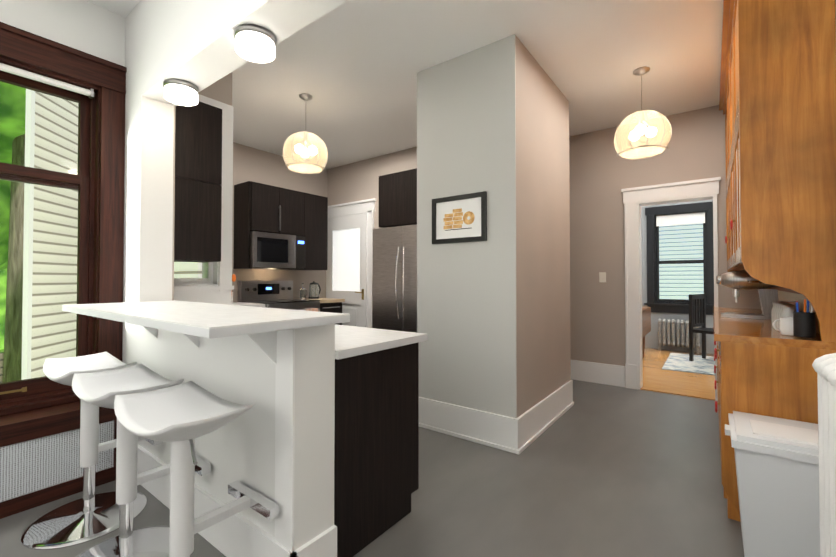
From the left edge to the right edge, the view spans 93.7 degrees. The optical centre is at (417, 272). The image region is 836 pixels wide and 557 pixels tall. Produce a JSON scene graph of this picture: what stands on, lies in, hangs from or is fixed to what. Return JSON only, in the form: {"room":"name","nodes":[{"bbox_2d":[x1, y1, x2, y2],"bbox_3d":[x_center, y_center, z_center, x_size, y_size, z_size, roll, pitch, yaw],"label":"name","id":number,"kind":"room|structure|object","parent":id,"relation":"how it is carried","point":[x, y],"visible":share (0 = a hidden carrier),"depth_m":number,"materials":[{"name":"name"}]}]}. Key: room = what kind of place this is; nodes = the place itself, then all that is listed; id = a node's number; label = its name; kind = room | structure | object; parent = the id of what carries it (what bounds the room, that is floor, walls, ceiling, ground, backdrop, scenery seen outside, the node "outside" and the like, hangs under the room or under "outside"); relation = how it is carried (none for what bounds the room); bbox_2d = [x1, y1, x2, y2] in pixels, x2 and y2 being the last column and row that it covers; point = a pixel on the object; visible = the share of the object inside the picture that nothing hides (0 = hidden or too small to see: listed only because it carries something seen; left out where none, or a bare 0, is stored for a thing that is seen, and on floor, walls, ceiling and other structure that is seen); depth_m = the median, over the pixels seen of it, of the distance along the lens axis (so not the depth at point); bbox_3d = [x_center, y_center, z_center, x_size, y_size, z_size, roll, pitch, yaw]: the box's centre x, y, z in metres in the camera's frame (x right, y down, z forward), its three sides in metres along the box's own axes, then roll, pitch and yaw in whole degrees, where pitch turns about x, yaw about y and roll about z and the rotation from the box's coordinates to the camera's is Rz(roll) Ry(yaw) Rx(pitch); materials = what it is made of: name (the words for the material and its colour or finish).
{"room":"kitchen","nodes":[
{"label":"kitchen","id":0,"kind":"room"},
{"bbox_2d":[0,0,115,62],"bbox_3d":[-2.690,0.214,1.734,0.250,3.810,3.660,-1,-1,37],"label":"wall","id":1,"kind":"structure","parent":0,"point":[88,27],"depth_m":2.35,"materials":[{"name":"white paint"}]},
{"bbox_2d":[0,22,126,415],"bbox_3d":[-2.486,-0.295,1.968,0.305,2.095,1.608,-1,-1,37],"label":"window","id":2,"kind":"structure","parent":1,"relation":"in","point":[93,87],"depth_m":2.45,"materials":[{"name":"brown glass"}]},
{"bbox_2d":[174,94,233,304],"bbox_3d":[-1.729,-0.499,2.980,0.305,1.665,0.526,-1,-1,37],"label":"kitchen window","id":3,"kind":"structure","parent":1,"relation":"in","point":[213,284],"depth_m":3.06,"materials":[{"name":"white paint"}]},
{"bbox_2d":[116,0,399,550],"bbox_3d":[-1.006,-0.232,1.978,2.100,2.910,0.240,-1,-1,37],"label":"wall","id":4,"kind":"structure","parent":0,"point":[192,41],"depth_m":2.08,"materials":[{"name":"white paint"}]},
{"bbox_2d":[163,78,198,105],"bbox_3d":[-1.371,-1.039,2.270,0.175,0.088,0.175,-1,-1,31],"label":"drum ceiling light","id":5,"kind":"object","parent":4,"relation":"attached to","point":[177,91],"depth_m":2.22,"materials":[{"name":"white glass"}]},
{"bbox_2d":[174,101,221,262],"bbox_3d":[-1.587,-0.623,2.736,0.268,1.085,0.302,-1,-1,37],"label":"upper cabinet","id":6,"kind":"object","parent":4,"relation":"attached to","point":[198,179],"visible":0.76,"depth_m":2.65,"materials":[{"name":"black wood"}]},
{"bbox_2d":[62,300,349,364],"bbox_3d":[-1.080,0.263,1.811,1.628,0.195,0.539,-1,-1,37],"label":"bar","id":7,"kind":"object","parent":4,"relation":"on","point":[193,322],"visible":1,"depth_m":1.47,"materials":[{"name":"white stone"}]},
{"bbox_2d":[137,329,304,556],"bbox_3d":[-1.067,0.711,1.884,1.558,1.020,0.018,-1,-1,37],"label":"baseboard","id":8,"kind":"structure","parent":4,"relation":"attached to","point":[237,535],"depth_m":1.49,"materials":[{"name":"white wood"}]},
{"bbox_2d":[234,24,275,62],"bbox_3d":[-0.747,-1.046,1.802,0.175,0.088,0.175,-1,-1,31],"label":"drum ceiling light","id":9,"kind":"object","parent":4,"relation":"attached to","point":[255,43],"depth_m":1.75,"materials":[{"name":"white glass"}]},
{"bbox_2d":[0,348,743,556],"bbox_3d":[0.560,1.291,3.167,7.050,0.100,10.500,-1,-1,37],"label":"floor","id":10,"kind":"structure","parent":0,"point":[599,470],"depth_m":2.19,"materials":[{"name":"grey concrete"}]},
{"bbox_2d":[0,400,116,518],"bbox_3d":[-2.416,0.986,1.669,0.247,0.465,1.925,-1,-1,37],"label":"radiator cover","id":11,"kind":"object","parent":10,"relation":"on","point":[39,456],"visible":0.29,"depth_m":2.09,"materials":[{"name":"brown wood"}]},
{"bbox_2d":[20,352,162,549],"bbox_3d":[-1.640,0.831,1.983,0.480,0.782,0.515,-1,-1,37],"label":"bar stool","id":12,"kind":"object","parent":10,"relation":"on","point":[90,515],"visible":0.69,"depth_m":1.94,"materials":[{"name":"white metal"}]},
{"bbox_2d":[72,364,210,556],"bbox_3d":[-1.216,0.826,1.665,0.480,0.782,0.515,-1,-1,37],"label":"bar stool","id":13,"kind":"object","parent":10,"relation":"on","point":[102,389],"visible":0.75,"depth_m":1.67,"materials":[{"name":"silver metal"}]},
{"bbox_2d":[114,381,278,556],"bbox_3d":[-0.792,0.821,1.347,0.480,0.782,0.515,-1,-1,37],"label":"bar stool","id":14,"kind":"object","parent":10,"relation":"on","point":[180,418],"visible":1,"depth_m":1.32,"materials":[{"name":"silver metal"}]},
{"bbox_2d":[238,281,319,311],"bbox_3d":[-1.751,0.685,5.022,0.729,1.170,0.758,-1,-1,37],"label":"stove","id":15,"kind":"object","parent":10,"relation":"on","point":[274,294],"visible":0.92,"depth_m":5.05,"materials":[{"name":"silver metal"}]},
{"bbox_2d":[297,298,344,324],"bbox_3d":[-1.418,0.822,5.532,0.646,0.912,0.451,-1,-1,37],"label":"base cabinet","id":16,"kind":"object","parent":10,"relation":"on","point":[332,305],"visible":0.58,"depth_m":5.37,"materials":[{"name":"black wood"}]},
{"bbox_2d":[300,283,306,298],"bbox_3d":[-1.608,0.251,5.518,0.084,0.225,0.118,-1,-1,37],"label":"press","id":17,"kind":"object","parent":16,"relation":"on","point":[303,291],"visible":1,"depth_m":5.47,"materials":[{"name":"clear glass"}]},
{"bbox_2d":[308,281,320,298],"bbox_3d":[-1.479,0.243,5.624,0.150,0.245,0.189,-1,-1,37],"label":"kettle","id":18,"kind":"object","parent":16,"relation":"on","point":[314,290],"visible":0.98,"depth_m":5.55,"materials":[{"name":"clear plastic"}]},
{"bbox_2d":[334,342,418,556],"bbox_3d":[-0.418,0.791,2.012,0.620,0.864,0.577,-1,-1,37],"label":"base cabinet","id":19,"kind":"object","parent":10,"relation":"on","point":[376,458],"visible":0.27,"depth_m":1.77,"materials":[{"name":"black wood"}]},
{"bbox_2d":[231,302,427,359],"bbox_3d":[-1.443,0.356,3.154,1.129,0.035,3.863,1,-1,-36],"label":"countertop","id":20,"kind":"structure","parent":19,"relation":"on","point":[351,341],"depth_m":1.93,"materials":[{"name":"white stone"}]},
{"bbox_2d":[231,274,235,302],"bbox_3d":[-2.263,0.179,4.679,0.146,0.366,0.159,-1,-1,37],"label":"utensil holder","id":21,"kind":"object","parent":20,"relation":"on","point":[233,277],"visible":0.1,"depth_m":4.68,"materials":[{"name":"white plastic"}]},
{"bbox_2d":[372,224,416,332],"bbox_3d":[0.025,0.375,4.535,0.910,1.775,0.766,-1,-1,37],"label":"refrigerator","id":22,"kind":"object","parent":10,"relation":"on","point":[394,293],"visible":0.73,"depth_m":4.35,"materials":[{"name":"silver metal"}]},
{"bbox_2d":[642,306,650,357],"bbox_3d":[2.889,0.898,5.833,0.886,0.770,1.050,-1,-1,37],"label":"dining table","id":23,"kind":"object","parent":10,"relation":"on","point":[646,320],"visible":0.29,"depth_m":5.68,"materials":[{"name":"brown wood"}]},
{"bbox_2d":[658,319,699,353],"bbox_3d":[4.270,1.027,6.426,0.578,0.530,0.160,-1,-1,37],"label":"radiator","id":24,"kind":"object","parent":10,"relation":"on","point":[675,334],"visible":0.9,"depth_m":6.41,"materials":[{"name":"silver metal"}]},
{"bbox_2d":[662,353,714,375],"bbox_3d":[4.360,1.266,5.193,1.800,0.011,1.400,-1,-1,37],"label":"rug","id":25,"kind":"object","parent":10,"relation":"on","point":[699,364],"visible":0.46,"depth_m":5.41,"materials":[{"name":"white fabric"}]},
{"bbox_2d":[689,294,713,360],"bbox_3d":[4.200,0.786,5.570,0.420,0.956,0.440,1,-1,-31],"label":"dining chair","id":26,"kind":"object","parent":25,"relation":"on","point":[697,310],"visible":0.71,"depth_m":5.71,"materials":[{"name":"black wood"}]},
{"bbox_2d":[725,411,819,556],"bbox_3d":[1.550,0.939,1.667,0.382,0.558,0.404,-1,-1,37],"label":"trash bin","id":27,"kind":"object","parent":10,"relation":"on","point":[777,465],"visible":0.83,"depth_m":1.56,"materials":[{"name":"white plastic"}]},
{"bbox_2d":[713,0,835,521],"bbox_3d":[2.371,-0.217,2.787,0.442,2.905,2.379,-1,-1,37],"label":"hutch","id":28,"kind":"object","parent":10,"relation":"on","point":[777,98],"visible":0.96,"depth_m":1.84,"materials":[{"name":"orange wood"}]},
{"bbox_2d":[716,270,778,318],"bbox_3d":[2.382,0.148,2.818,0.375,0.342,0.200,-1,-1,37],"label":"stand mixer","id":29,"kind":"object","parent":28,"relation":"on","point":[738,280],"visible":0.79,"depth_m":2.78,"materials":[{"name":"silver metal"}]},
{"bbox_2d":[772,317,793,335],"bbox_3d":[1.823,0.263,1.941,0.100,0.085,0.071,-1,-1,37],"label":"mug","id":30,"kind":"object","parent":28,"relation":"on","point":[786,325],"visible":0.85,"depth_m":1.92,"materials":[{"name":"white ceramic"}]},
{"bbox_2d":[771,301,795,328],"bbox_3d":[2.001,0.237,2.146,0.064,0.143,0.432,-1,-1,37],"label":"jars","id":31,"kind":"object","parent":28,"relation":"on","point":[779,309],"visible":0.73,"depth_m":2.07,"materials":[{"name":"ceramic"}]},
{"bbox_2d":[778,300,799,310],"bbox_3d":[2.250,0.242,2.378,0.100,0.140,0.200,-1,-1,37],"label":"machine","id":32,"kind":"object","parent":28,"relation":"on","point":[792,302],"visible":0.12,"depth_m":2.31,"materials":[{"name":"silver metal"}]},
{"bbox_2d":[793,299,815,337],"bbox_3d":[1.819,0.203,1.846,0.078,0.200,0.077,-1,-1,37],"label":"pen cup","id":33,"kind":"object","parent":28,"relation":"on","point":[804,324],"visible":0.98,"depth_m":1.82,"materials":[{"name":"black plastic"}]},
{"bbox_2d":[812,353,835,556],"bbox_3d":[1.065,0.718,0.834,0.199,0.975,0.856,-1,-1,37],"label":"radiator","id":34,"kind":"object","parent":10,"relation":"on","point":[824,366],"visible":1,"depth_m":1.14,"materials":[{"name":"white metal"}]},
{"bbox_2d":[87,0,722,168],"bbox_3d":[0.520,-1.728,3.244,6.950,0.120,10.300,-1,-1,37],"label":"ceiling","id":35,"kind":"structure","parent":0,"point":[353,68],"depth_m":3.11,"materials":[{"name":"white paint"}]},
{"bbox_2d":[283,93,327,173],"bbox_3d":[-1.054,-1.318,3.680,0.417,0.686,0.409,-1,-1,37],"label":"pendant light","id":36,"kind":"object","parent":35,"relation":"hanging from","point":[302,152],"visible":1,"depth_m":3.63,"materials":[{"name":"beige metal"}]},
{"bbox_2d":[614,66,671,159],"bbox_3d":[1.840,-1.325,3.223,0.417,0.686,0.409,-1,-1,37],"label":"pendant light","id":37,"kind":"object","parent":35,"relation":"hanging from","point":[635,136],"visible":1,"depth_m":3.17,"materials":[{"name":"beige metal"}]},
{"bbox_2d":[400,148,411,171],"bbox_3d":[-0.130,-0.181,5.270,3.450,2.910,0.200,-1,-1,37],"label":"wall","id":38,"kind":"structure","parent":0,"point":[405,155],"depth_m":5.18,"materials":[{"name":"white paint"}]},
{"bbox_2d":[233,181,327,269],"bbox_3d":[-1.792,-0.571,5.266,0.397,1.050,1.190,-1,-1,37],"label":"upper cabinet","id":39,"kind":"object","parent":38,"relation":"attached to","point":[259,207],"visible":0.96,"depth_m":5.01,"materials":[{"name":"black wood"}]},
{"bbox_2d":[248,231,305,269],"bbox_3d":[-1.880,-0.274,5.088,0.461,0.440,0.754,-1,-1,37],"label":"microwave","id":40,"kind":"object","parent":39,"relation":"attached to","point":[276,251],"visible":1,"depth_m":4.93,"materials":[{"name":"silver metal"}]},
{"bbox_2d":[326,213,366,327],"bbox_3d":[-1.075,0.212,5.787,0.850,2.120,0.093,-1,-1,37],"label":"kitchen door","id":41,"kind":"structure","parent":38,"relation":"in","point":[347,261],"depth_m":5.76,"materials":[{"name":"white paint"}]},
{"bbox_2d":[326,198,375,327],"bbox_3d":[-1.011,0.122,5.775,1.030,2.320,0.042,-1,-1,37],"label":"door frame","id":42,"kind":"structure","parent":38,"relation":"attached to","point":[367,206],"depth_m":5.55,"materials":[{"name":"white wood"}]},
{"bbox_2d":[379,168,416,227],"bbox_3d":[0.082,-0.837,4.571,0.900,0.600,0.670,-1,-1,37],"label":"upper cabinet","id":43,"kind":"object","parent":38,"relation":"attached to","point":[397,198],"visible":0.25,"depth_m":4.41,"materials":[{"name":"black wood"}]},
{"bbox_2d":[412,34,571,417],"bbox_3d":[0.726,-0.209,3.503,0.860,2.910,1.300,-1,-1,37],"label":"wall","id":44,"kind":"structure","parent":0,"point":[520,308],"depth_m":2.99,"materials":[{"name":"white paint"}]},
{"bbox_2d":[432,191,486,243],"bbox_3d":[0.306,-0.412,2.993,0.475,0.360,0.022,-1,-1,37],"label":"picture frame","id":45,"kind":"object","parent":44,"relation":"attached to","point":[459,218],"visible":1,"depth_m":2.98,"materials":[{"name":"black wood"}]},
{"bbox_2d":[419,397,512,452],"bbox_3d":[0.315,1.123,2.960,0.830,0.230,0.030,-1,-1,37],"label":"baseboard","id":46,"kind":"structure","parent":44,"relation":"attached to","point":[494,430],"depth_m":2.91,"materials":[{"name":"white wood"}]},
{"bbox_2d":[513,377,576,454],"bbox_3d":[1.073,1.127,3.204,0.030,0.230,1.330,-1,-1,37],"label":"baseboard","id":47,"kind":"structure","parent":44,"relation":"attached to","point":[536,420],"depth_m":3.03,"materials":[{"name":"white wood"}]},
{"bbox_2d":[572,105,760,365],"bbox_3d":[1.759,-0.188,4.847,3.880,2.910,0.150,-1,-1,37],"label":"wall","id":48,"kind":"structure","parent":0,"point":[696,146],"depth_m":4.44,"materials":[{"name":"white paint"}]},
{"bbox_2d":[571,360,624,386],"bbox_3d":[1.980,1.148,4.555,0.760,0.230,0.018,-1,-1,37],"label":"baseboard","id":49,"kind":"structure","parent":48,"relation":"attached to","point":[601,373],"depth_m":4.48,"materials":[{"name":"white wood"}]},
{"bbox_2d":[599,272,605,281],"bbox_3d":[2.110,0.049,4.478,0.070,0.115,0.012,-1,-1,37],"label":"light switch","id":50,"kind":"object","parent":48,"relation":"attached to","point":[602,276],"visible":1,"depth_m":4.48,"materials":[{"name":"white plastic"}]},
{"bbox_2d":[621,177,720,400],"bbox_3d":[2.713,0.161,4.126,0.975,2.190,0.230,-1,-1,37],"label":"door frame","id":51,"kind":"structure","parent":48,"relation":"attached to","point":[635,199],"depth_m":4.25,"materials":[{"name":"white painted wood"}]},
{"bbox_2d":[644,201,713,314],"bbox_3d":[4.405,-0.231,6.576,1.040,1.810,0.270,-1,-1,37],"label":"dining window","id":52,"kind":"structure","parent":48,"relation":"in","point":[684,214],"depth_m":6.56,"materials":[{"name":"black"}]},
{"label":"outside","id":53,"kind":"structure","parent":0,"visible":0},
{"bbox_3d":[-3.070,2.323,8.437,65.000,0.200,70.000,-1,-1,37],"label":"ground","id":54,"kind":"structure","parent":53,"visible":0},
{"bbox_2d":[0,352,3,382],"bbox_3d":[-9.610,1.681,2.476,0.100,0.900,10.600,-1,-1,37],"label":"fence","id":55,"kind":"object","parent":54,"relation":"on","point":[1,364],"depth_m":6.29,"materials":[{"name":"beige wood"}]},
{"bbox_2d":[0,268,6,348],"bbox_3d":[-11.920,-2.851,0.466,15.500,9.900,31.500,-1,-1,37],"label":"foliage","id":56,"kind":"object","parent":54,"relation":"on","point":[3,281],"depth_m":11.76,"materials":[{"name":"green plant"}]},
{"bbox_2d":[0,81,25,382],"bbox_3d":[-10.770,-2.846,3.916,8.800,10.003,16.400,-1,-1,37],"label":"tree","id":57,"kind":"object","parent":54,"relation":"on","point":[13,138],"depth_m":5.89,"materials":[{"name":"green plant"}]},
{"bbox_2d":[21,89,77,379],"bbox_3d":[-4.537,-1.680,8.246,0.062,7.800,9.045,0,-1,-10],"label":"neighbor siding","id":58,"kind":"object","parent":54,"relation":"on","point":[33,331],"depth_m":4.03,"materials":[{"name":"white paint"}]},
{"bbox_2d":[659,223,703,299],"bbox_3d":[7.320,-2.218,9.027,15.000,8.900,0.300,-1,-1,37],"label":"siding","id":59,"kind":"object","parent":54,"relation":"on","point":[680,289],"depth_m":9.51,"materials":[{"name":"white wood"}]}
]}

